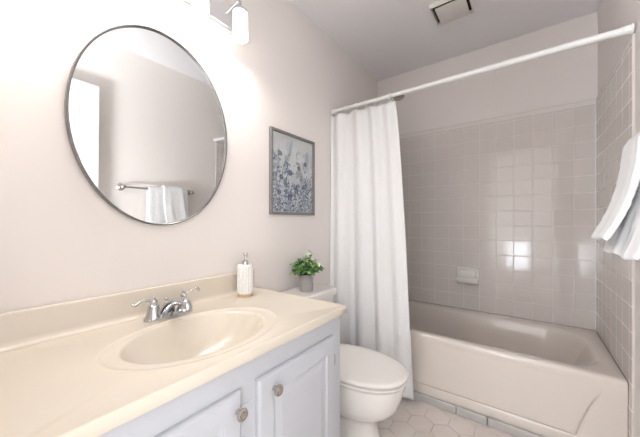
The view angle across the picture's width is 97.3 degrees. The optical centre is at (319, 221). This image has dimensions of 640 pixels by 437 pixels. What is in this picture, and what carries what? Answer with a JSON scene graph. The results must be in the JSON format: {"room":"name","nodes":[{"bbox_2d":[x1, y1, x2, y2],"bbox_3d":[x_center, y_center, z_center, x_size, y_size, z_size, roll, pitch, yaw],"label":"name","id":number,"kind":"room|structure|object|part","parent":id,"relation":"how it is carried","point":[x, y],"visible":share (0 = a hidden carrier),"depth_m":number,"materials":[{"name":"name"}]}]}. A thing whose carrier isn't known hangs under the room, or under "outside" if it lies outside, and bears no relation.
{"room":"bathroom","nodes":[
{"label":"bathroom","id":0,"kind":"room"},
{"bbox_2d":[0,0,376,312],"bbox_3d":[-0.231,-0.119,1.736,0.129,2.449,2.720,0,0,36],"label":"wall","id":1,"kind":"structure","parent":0,"point":[60,241],"depth_m":1.11,"materials":[{"name":"white paint"}]},
{"bbox_2d":[0,269,255,352],"bbox_3d":[-0.618,0.298,1.075,0.045,0.101,0.948,0,0,36],"label":"backsplash","id":2,"kind":"structure","parent":1,"relation":"attached to","point":[21,328],"depth_m":0.91,"materials":[{"name":"stone"}]},
{"bbox_2d":[64,24,226,224],"bbox_3d":[-0.611,-0.357,1.093,0.032,0.742,0.572,0,0,36],"label":"oval mirror","id":3,"kind":"object","parent":1,"relation":"attached to","point":[145,121],"visible":1,"depth_m":1.04,"materials":[{"name":"silver metal"}]},
{"bbox_2d":[176,0,247,42],"bbox_3d":[-0.565,-0.923,1.057,0.155,0.204,0.647,0,0,36],"label":"vanity light","id":4,"kind":"object","parent":1,"relation":"attached to","point":[217,12],"visible":1,"depth_m":1.25,"materials":[{"name":"white"}]},
{"bbox_3d":[-0.473,-0.879,1.109,0.068,0.116,0.068,0,0,36],"label":"lamp shade","id":5,"kind":"part","parent":4,"relation":"part of","materials":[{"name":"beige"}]},
{"bbox_3d":[-0.616,-0.966,1.096,0.028,0.118,0.632,0,0,36],"label":"plate","id":6,"kind":"part","parent":4,"relation":"part of","materials":[{"name":"white"}]},
{"bbox_3d":[-0.384,-0.969,1.283,0.130,0.065,0.066,0,0,36],"label":"lamp arm","id":7,"kind":"part","parent":4,"relation":"part of","materials":[{"name":"silver metal"}]},
{"bbox_3d":[-0.358,-0.879,1.264,0.068,0.116,0.068,0,0,36],"label":"lamp shade","id":8,"kind":"part","parent":4,"relation":"part of","materials":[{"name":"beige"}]},
{"bbox_2d":[269,126,314,214],"bbox_3d":[-0.159,-0.285,1.720,0.020,0.487,0.396,0,0,36],"label":"framed picture","id":9,"kind":"object","parent":1,"relation":"attached to","point":[291,156],"visible":1,"depth_m":1.70,"materials":[{"name":"blue paper"}]},
{"bbox_2d":[390,94,404,101],"bbox_3d":[0.493,-0.883,2.283,0.390,0.227,0.086,0,0,36],"label":"shower head","id":10,"kind":"object","parent":1,"relation":"attached to","point":[397,98],"visible":0.27,"depth_m":2.19},
{"bbox_2d":[330,23,634,114],"bbox_3d":[0.691,-0.801,1.611,1.503,0.041,0.041,0,0,36],"label":"shower rod","id":11,"kind":"object","parent":1,"relation":"attached to","point":[629,29],"visible":0.94,"depth_m":1.40,"materials":[{"name":"white metal"}]},
{"bbox_2d":[330,101,413,400],"bbox_3d":[0.315,0.147,1.861,0.610,1.836,0.052,0,0,36],"label":"shower curtain","id":12,"kind":"object","parent":11,"relation":"hanging from","point":[368,257],"visible":0.84,"depth_m":1.85,"materials":[{"name":"white fabric"}]},
{"bbox_2d":[290,0,600,81],"bbox_3d":[0.426,-1.404,1.252,1.760,0.120,2.720,0,0,36],"label":"ceiling","id":13,"kind":"structure","parent":0,"point":[386,38],"depth_m":1.94,"materials":[{"name":"white paint"}]},
{"bbox_2d":[429,0,473,26],"bbox_3d":[0.825,-1.330,1.761,0.222,0.028,0.202,0,0,36],"label":"ceiling vent","id":14,"kind":"object","parent":13,"relation":"in","point":[443,12],"visible":1,"depth_m":1.75,"materials":[{"name":"white plastic"}]},
{"bbox_2d":[377,397,514,436],"bbox_3d":[0.426,1.165,1.252,1.760,0.120,2.720,0,0,36],"label":"floor","id":15,"kind":"structure","parent":0,"point":[416,418],"depth_m":1.53,"materials":[{"name":"grey tile"}]},
{"bbox_2d":[99,316,339,436],"bbox_3d":[-0.397,0.740,0.931,0.571,0.730,0.966,0,0,36],"label":"vanity cabinet","id":16,"kind":"object","parent":15,"relation":"on","point":[292,389],"visible":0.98,"depth_m":0.83,"materials":[{"name":"grey wood"}]},
{"bbox_2d":[0,269,346,436],"bbox_3d":[-0.403,0.369,0.933,0.559,0.242,0.974,0,0,36],"label":"countertop","id":17,"kind":"structure","parent":16,"relation":"on","point":[91,366],"depth_m":0.79,"materials":[{"name":"stone"}]},
{"bbox_2d":[131,286,199,322],"bbox_3d":[-0.538,0.301,1.034,0.197,0.088,0.187,0,0,-2],"label":"faucet","id":18,"kind":"object","parent":17,"relation":"on","point":[183,303],"visible":1,"depth_m":0.99,"materials":[{"name":"silver metal"}]},
{"bbox_3d":[-0.610,0.278,0.964,0.012,0.020,0.066,0,0,41],"label":"lever","id":19,"kind":"part","parent":18,"relation":"part of","materials":[{"name":"silver metal"}]},
{"bbox_3d":[-0.586,0.298,0.992,0.055,0.076,0.055,0,0,36],"label":"handle","id":20,"kind":"part","parent":18,"relation":"part of","materials":[{"name":"silver metal"}]},
{"bbox_3d":[-0.554,0.337,1.035,0.056,0.016,0.170,0,0,36],"label":"plate","id":21,"kind":"part","parent":18,"relation":"part of","materials":[{"name":"silver metal"}]},
{"bbox_3d":[-0.509,0.302,1.002,0.174,0.079,0.054,0,0,36],"label":"spout","id":22,"kind":"part","parent":18,"relation":"part of","materials":[{"name":"silver metal"}]},
{"bbox_3d":[-0.522,0.298,1.079,0.055,0.076,0.055,0,0,36],"label":"handle","id":23,"kind":"part","parent":18,"relation":"part of","materials":[{"name":"silver metal"}]},
{"bbox_3d":[-0.501,0.270,1.105,0.012,0.028,0.060,0,0,38],"label":"lever","id":24,"kind":"part","parent":18,"relation":"part of","materials":[{"name":"silver metal"}]},
{"bbox_2d":[237,252,252,296],"bbox_3d":[-0.350,0.244,1.317,0.073,0.202,0.074,0,0,25],"label":"soap dispenser","id":25,"kind":"object","parent":17,"relation":"on","point":[244,270],"visible":1,"depth_m":1.29,"materials":[{"name":"white ceramic"}]},
{"bbox_2d":[237,264,252,294],"bbox_3d":[-0.350,0.265,1.317,0.074,0.132,0.073,0,0,36],"label":"bottle","id":26,"kind":"object","parent":25,"relation":"on","point":[244,271],"depth_m":1.29,"materials":[{"name":"white ceramic"}]},
{"bbox_3d":[-0.337,0.716,0.591,0.018,0.529,0.414,0,0,36],"label":"door","id":27,"kind":"part","parent":16,"relation":"part of","materials":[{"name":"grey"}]},
{"bbox_3d":[-0.206,0.499,0.731,0.027,0.034,0.034,0,0,36],"label":"knob","id":28,"kind":"part","parent":16,"relation":"part of","materials":[{"name":"silver metal"}]},
{"bbox_3d":[-0.128,0.499,0.837,0.027,0.034,0.034,0,0,36],"label":"knob","id":29,"kind":"part","parent":16,"relation":"part of","materials":[{"name":"silver metal"}]},
{"bbox_3d":[-0.062,0.716,0.963,0.018,0.529,0.395,0,0,36],"label":"door","id":30,"kind":"part","parent":16,"relation":"part of","materials":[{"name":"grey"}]},
{"bbox_2d":[282,283,408,436],"bbox_3d":[0.107,0.754,1.483,0.707,0.702,0.458,0,0,36],"label":"toilet","id":31,"kind":"object","parent":15,"relation":"on","point":[373,383],"visible":0.47,"depth_m":1.29,"materials":[{"name":"porcelain"},{"name":"plastic"}]},
{"bbox_2d":[289,251,324,291],"bbox_3d":[-0.077,0.287,1.642,0.203,0.232,0.207,0,0,-22],"label":"potted plant","id":32,"kind":"object","parent":31,"relation":"on","point":[306,271],"visible":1,"depth_m":1.61,"materials":[{"name":"green plant"}]},
{"bbox_3d":[-0.080,0.355,1.647,0.083,0.096,0.083,0,0,36],"label":"pot","id":33,"kind":"part","parent":32,"relation":"part of","materials":[{"name":"grey ceramic"}]},
{"bbox_3d":[-0.093,0.424,1.631,0.208,0.042,0.458,0,0,36],"label":"tank lid","id":34,"kind":"part","parent":31,"relation":"part of","materials":[{"name":"white ceramic"}]},
{"bbox_3d":[-0.097,0.569,1.633,0.184,0.263,0.428,0,0,36],"label":"tank","id":35,"kind":"part","parent":31,"relation":"part of","materials":[{"name":"white ceramic"}]},
{"bbox_3d":[0.186,0.738,1.425,0.505,0.016,0.346,0,0,36],"label":"seat","id":36,"kind":"part","parent":31,"relation":"part of","materials":[{"name":"white plastic"}]},
{"bbox_3d":[0.186,0.715,1.425,0.511,0.023,0.350,0,0,36],"label":"lid","id":37,"kind":"part","parent":31,"relation":"part of","materials":[{"name":"white plastic"}]},
{"bbox_2d":[409,299,627,436],"bbox_3d":[0.941,0.887,1.950,1.500,0.397,0.723,0,0,36],"label":"bathtub","id":38,"kind":"object","parent":15,"relation":"on","point":[546,379],"visible":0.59,"depth_m":1.54,"materials":[{"name":"beige ceramic"}]},
{"bbox_2d":[413,390,543,436],"bbox_3d":[0.727,1.081,1.659,1.494,0.048,0.019,0,0,36],"label":"trim","id":39,"kind":"structure","parent":38,"relation":"attached to","point":[507,428],"depth_m":1.55,"materials":[{"name":"grey tile"}]},
{"bbox_2d":[377,11,597,329],"bbox_3d":[1.195,-0.119,2.294,1.520,2.449,0.129,0,0,36],"label":"wall","id":40,"kind":"structure","parent":0,"point":[498,165],"depth_m":2.08,"materials":[{"name":"beige tile"}]},
{"bbox_2d":[456,266,478,284],"bbox_3d":[1.147,0.422,2.198,0.160,0.126,0.085,0,0,36],"label":"soap dish","id":41,"kind":"object","parent":40,"relation":"attached to","point":[467,275],"visible":1,"depth_m":2.20,"materials":[{"name":"white ceramic"}]},
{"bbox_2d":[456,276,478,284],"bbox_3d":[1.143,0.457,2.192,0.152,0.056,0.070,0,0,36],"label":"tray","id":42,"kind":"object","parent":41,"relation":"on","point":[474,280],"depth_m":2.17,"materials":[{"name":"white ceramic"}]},
{"bbox_2d":[595,99,595,329],"bbox_3d":[1.759,-0.048,1.796,0.004,1.474,0.004,0,0,36],"label":"trim","id":43,"kind":"structure","parent":40,"relation":"attached to","point":[595,99],"depth_m":1.79,"materials":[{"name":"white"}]},
{"bbox_2d":[596,0,639,436],"bbox_3d":[1.082,-0.119,0.767,0.129,2.449,2.720,0,0,36],"label":"wall","id":44,"kind":"structure","parent":0,"point":[618,98],"depth_m":1.38,"materials":[{"name":"beige tile"}]},
{"bbox_3d":[0.938,-0.233,0.736,0.084,0.060,0.622,0,0,36],"label":"towel bar","id":45,"kind":"object","parent":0,"visible":0},
{"bbox_2d":[603,181,639,259],"bbox_3d":[0.934,-0.075,0.818,0.113,0.362,0.353,0,0,36],"label":"bath towel","id":46,"kind":"object","parent":45,"relation":"hanging from","point":[625,242],"visible":0.5,"depth_m":0.82,"materials":[{"name":"white fabric"}]},
{"bbox_2d":[591,131,639,239],"bbox_3d":[0.947,-0.106,0.851,0.171,0.336,0.195,0,0,36],"label":"hand towel","id":47,"kind":"object","parent":46,"relation":"on","point":[628,179],"visible":1,"depth_m":0.82,"materials":[{"name":"white fabric"}]}
]}

